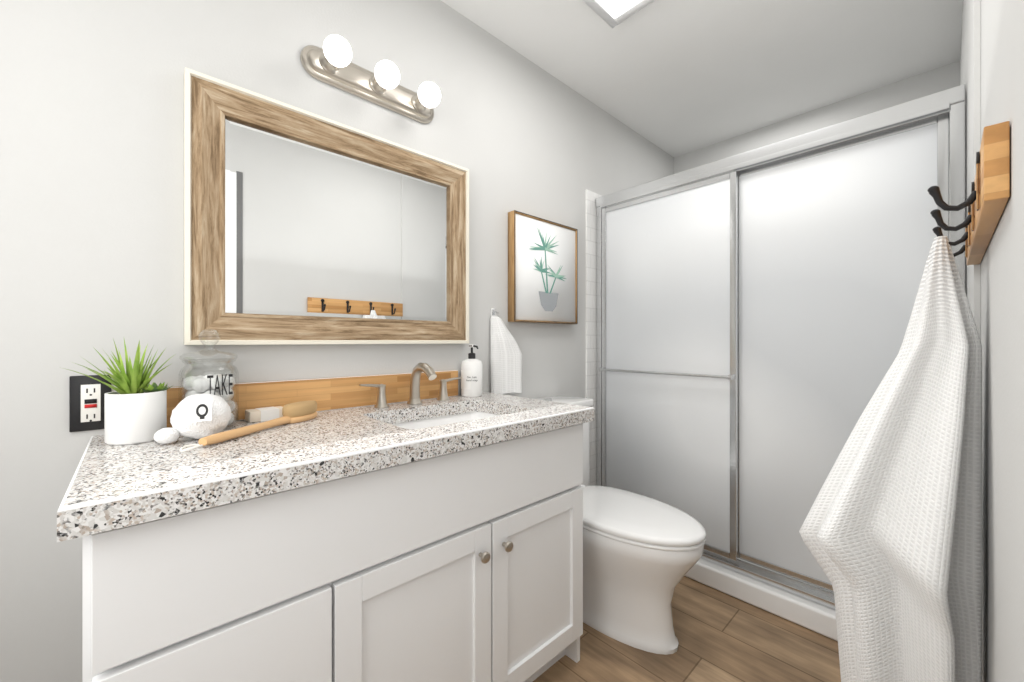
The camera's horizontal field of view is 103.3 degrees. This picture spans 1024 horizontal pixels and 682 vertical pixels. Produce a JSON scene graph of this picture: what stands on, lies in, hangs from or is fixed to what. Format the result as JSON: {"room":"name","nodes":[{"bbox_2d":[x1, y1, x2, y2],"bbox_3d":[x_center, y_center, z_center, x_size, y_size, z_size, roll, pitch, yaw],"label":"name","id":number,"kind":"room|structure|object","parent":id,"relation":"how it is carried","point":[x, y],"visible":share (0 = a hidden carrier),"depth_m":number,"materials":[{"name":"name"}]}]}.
{"room":"bathroom","nodes":[
{"label":"bathroom","id":0,"kind":"room"},
{"bbox_2d":[0,0,673,681],"bbox_3d":[-0.215,-0.128,1.734,3.950,2.440,0.100,0,0,-43],"label":"wall","id":1,"kind":"structure","parent":0,"point":[90,174],"depth_m":1.03,"materials":[{"name":"paint"}]},
{"bbox_2d":[69,375,110,431],"bbox_3d":[-0.981,0.144,0.943,0.068,0.128,0.010,0,0,-43],"label":"outlet","id":2,"kind":"object","parent":1,"relation":"attached to","point":[86,403],"visible":0.79,"depth_m":0.94,"materials":[{"name":"black plastic"}]},
{"bbox_2d":[184,67,468,344],"bbox_3d":[-0.517,-0.345,1.357,0.905,0.711,0.036,0,0,-43],"label":"mirror","id":3,"kind":"object","parent":1,"relation":"attached to","point":[301,226],"visible":0.98,"depth_m":1.26,"materials":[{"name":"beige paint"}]},
{"bbox_2d":[300,35,440,123],"bbox_3d":[-0.433,-0.880,1.362,0.475,0.100,0.144,0,0,-43],"label":"sconce","id":4,"kind":"object","parent":1,"relation":"attached to","point":[331,63],"visible":1,"depth_m":1.34,"materials":[{"name":"silver metal"}]},
{"bbox_2d":[490,308,521,393],"bbox_3d":[-0.023,0.048,1.815,0.178,0.381,0.039,0,0,-43],"label":"hand towel","id":5,"kind":"object","parent":1,"relation":"hanging from","point":[506,364],"visible":0.98,"depth_m":1.78,"materials":[{"name":"white fabric"}]},
{"bbox_2d":[508,210,577,323],"bbox_3d":[0.163,-0.337,1.985,0.455,0.498,0.044,0,0,-43],"label":"framed art","id":6,"kind":"object","parent":1,"relation":"attached to","point":[542,270],"visible":1,"depth_m":1.95,"materials":[{"name":"white paper"}]},
{"bbox_2d":[586,190,600,485],"bbox_3d":[0.802,0.127,2.607,1.069,1.930,0.010,0,0,-43],"label":"tile","id":7,"kind":"structure","parent":1,"relation":"attached to","point":[591,299],"depth_m":2.27,"materials":[{"name":"white tile"}]},
{"bbox_2d":[533,576,840,681],"bbox_3d":[0.303,1.122,1.178,3.950,0.060,1.620,0,0,-43],"label":"floor","id":8,"kind":"structure","parent":0,"point":[722,636],"depth_m":1.42,"materials":[{"name":"brown wood"}]},
{"bbox_2d":[57,370,594,681],"bbox_3d":[-0.354,0.605,1.151,1.202,0.974,0.560,0,0,-43],"label":"bathroom vanity","id":9,"kind":"object","parent":8,"relation":"on","point":[349,533],"visible":0.98,"depth_m":0.86,"materials":[{"name":"white wood"}]},
{"bbox_2d":[63,339,173,444],"bbox_3d":[-0.853,0.105,0.889,0.186,0.232,0.174,0,0,-43],"label":"plant pot","id":10,"kind":"object","parent":9,"relation":"on","point":[135,407],"visible":1,"depth_m":0.88,"materials":[{"name":"white ceramic"}]},
{"bbox_2d":[154,393,231,443],"bbox_3d":[-0.713,0.171,0.909,0.138,0.101,0.122,0,0,-43],"label":"bath pouf","id":11,"kind":"object","parent":9,"relation":"on","point":[197,416],"visible":0.92,"depth_m":0.88,"materials":[{"name":"white fabric"}]},
{"bbox_2d":[179,329,238,429],"bbox_3d":[-0.767,0.095,1.028,0.122,0.253,0.128,0,0,-43],"label":"glass jar","id":12,"kind":"object","parent":9,"relation":"on","point":[220,385],"visible":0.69,"depth_m":1.01,"materials":[{"name":"clear glass"}]},
{"bbox_2d":[180,400,316,451],"bbox_3d":[-0.618,0.197,0.996,0.062,0.049,0.403,0,0,10],"label":"bath brush","id":13,"kind":"object","parent":9,"relation":"on","point":[298,412],"visible":1,"depth_m":1.03,"materials":[{"name":"brown wood"}]},
{"bbox_2d":[245,406,282,422],"bbox_3d":[-0.694,0.206,1.143,0.094,0.030,0.058,0,0,-43],"label":"soap bar","id":14,"kind":"object","parent":9,"relation":"on","point":[261,414],"visible":0.75,"depth_m":1.12,"materials":[{"name":"beige"}]},
{"bbox_2d":[359,363,461,407],"bbox_3d":[-0.311,0.148,1.401,0.402,0.147,0.155,0,0,-43],"label":"faucet","id":15,"kind":"object","parent":9,"relation":"on","point":[417,371],"visible":1,"depth_m":1.41,"materials":[{"name":"silver metal"}]},
{"bbox_2d":[461,345,482,396],"bbox_3d":[-0.160,0.118,1.637,0.087,0.207,0.093,0,0,-43],"label":"soap dispenser","id":16,"kind":"object","parent":9,"relation":"on","point":[472,375],"visible":1,"depth_m":1.61,"materials":[{"name":"white plastic"}]},
{"bbox_2d":[536,395,705,654],"bbox_3d":[0.369,0.681,1.650,0.430,0.821,0.802,0,0,-43],"label":"toilet","id":17,"kind":"object","parent":8,"relation":"on","point":[642,554],"visible":0.62,"depth_m":1.45,"materials":[{"name":"white ceramic"}]},
{"bbox_2d":[685,558,837,640],"bbox_3d":[0.964,1.047,1.796,0.140,0.090,1.396,0,0,-43],"label":"shower curb","id":18,"kind":"object","parent":8,"relation":"on","point":[805,613],"visible":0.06,"depth_m":1.63,"materials":[{"name":"white ceramic"}]},
{"bbox_2d":[596,84,965,609],"bbox_3d":[0.960,0.096,1.791,0.102,1.808,1.393,0,0,-43],"label":"shower door","id":19,"kind":"structure","parent":18,"relation":"on","point":[754,308],"depth_m":1.71,"materials":[{"name":"white glass"}]},
{"bbox_2d":[738,558,833,593],"bbox_3d":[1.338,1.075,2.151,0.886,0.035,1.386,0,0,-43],"label":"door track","id":20,"kind":"object","parent":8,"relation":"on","point":[787,576],"depth_m":1.82,"materials":[{"name":"silver metal"}]},
{"bbox_2d":[441,0,962,156],"bbox_3d":[0.303,-1.388,1.178,3.950,0.080,1.620,0,0,-43],"label":"ceiling","id":21,"kind":"structure","parent":0,"point":[674,78],"depth_m":1.89,"materials":[{"name":"paint"}]},
{"bbox_2d":[583,0,654,27],"bbox_3d":[0.406,-1.330,1.275,0.603,0.034,0.602,0,0,-43],"label":"ceiling light panel","id":22,"kind":"object","parent":21,"relation":"attached to","point":[612,13],"visible":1,"depth_m":1.60,"materials":[{"name":"white plastic"}]},
{"bbox_2d":[674,60,959,173],"bbox_3d":[1.711,-0.128,2.491,0.100,2.440,1.420,0,0,-43],"label":"wall","id":23,"kind":"structure","parent":0,"point":[939,79],"depth_m":2.30,"materials":[{"name":"paint"}]},
{"bbox_2d":[949,168,949,241],"bbox_3d":[1.667,0.127,2.457,0.010,1.930,1.387,0,0,-43],"label":"tile","id":24,"kind":"structure","parent":23,"relation":"attached to","point":[949,202],"depth_m":1.96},
{"bbox_2d":[960,0,1023,681],"bbox_3d":[0.818,-0.128,0.626,3.950,2.440,0.111,0,0,-43],"label":"wall","id":25,"kind":"structure","parent":0,"point":[1002,261],"depth_m":0.61,"materials":[{"name":"paint"}]},
{"bbox_2d":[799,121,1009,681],"bbox_3d":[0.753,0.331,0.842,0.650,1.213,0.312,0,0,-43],"label":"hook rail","id":26,"kind":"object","parent":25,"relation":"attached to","point":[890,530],"visible":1,"depth_m":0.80,"materials":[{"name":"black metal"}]},
{"bbox_2d":[799,235,982,681],"bbox_3d":[0.829,0.363,0.917,0.388,1.149,0.305,0,0,-43],"label":"bath towel","id":27,"kind":"object","parent":26,"relation":"hanging from","point":[894,526],"depth_m":0.80,"materials":[{"name":"white fabric"}]}
]}

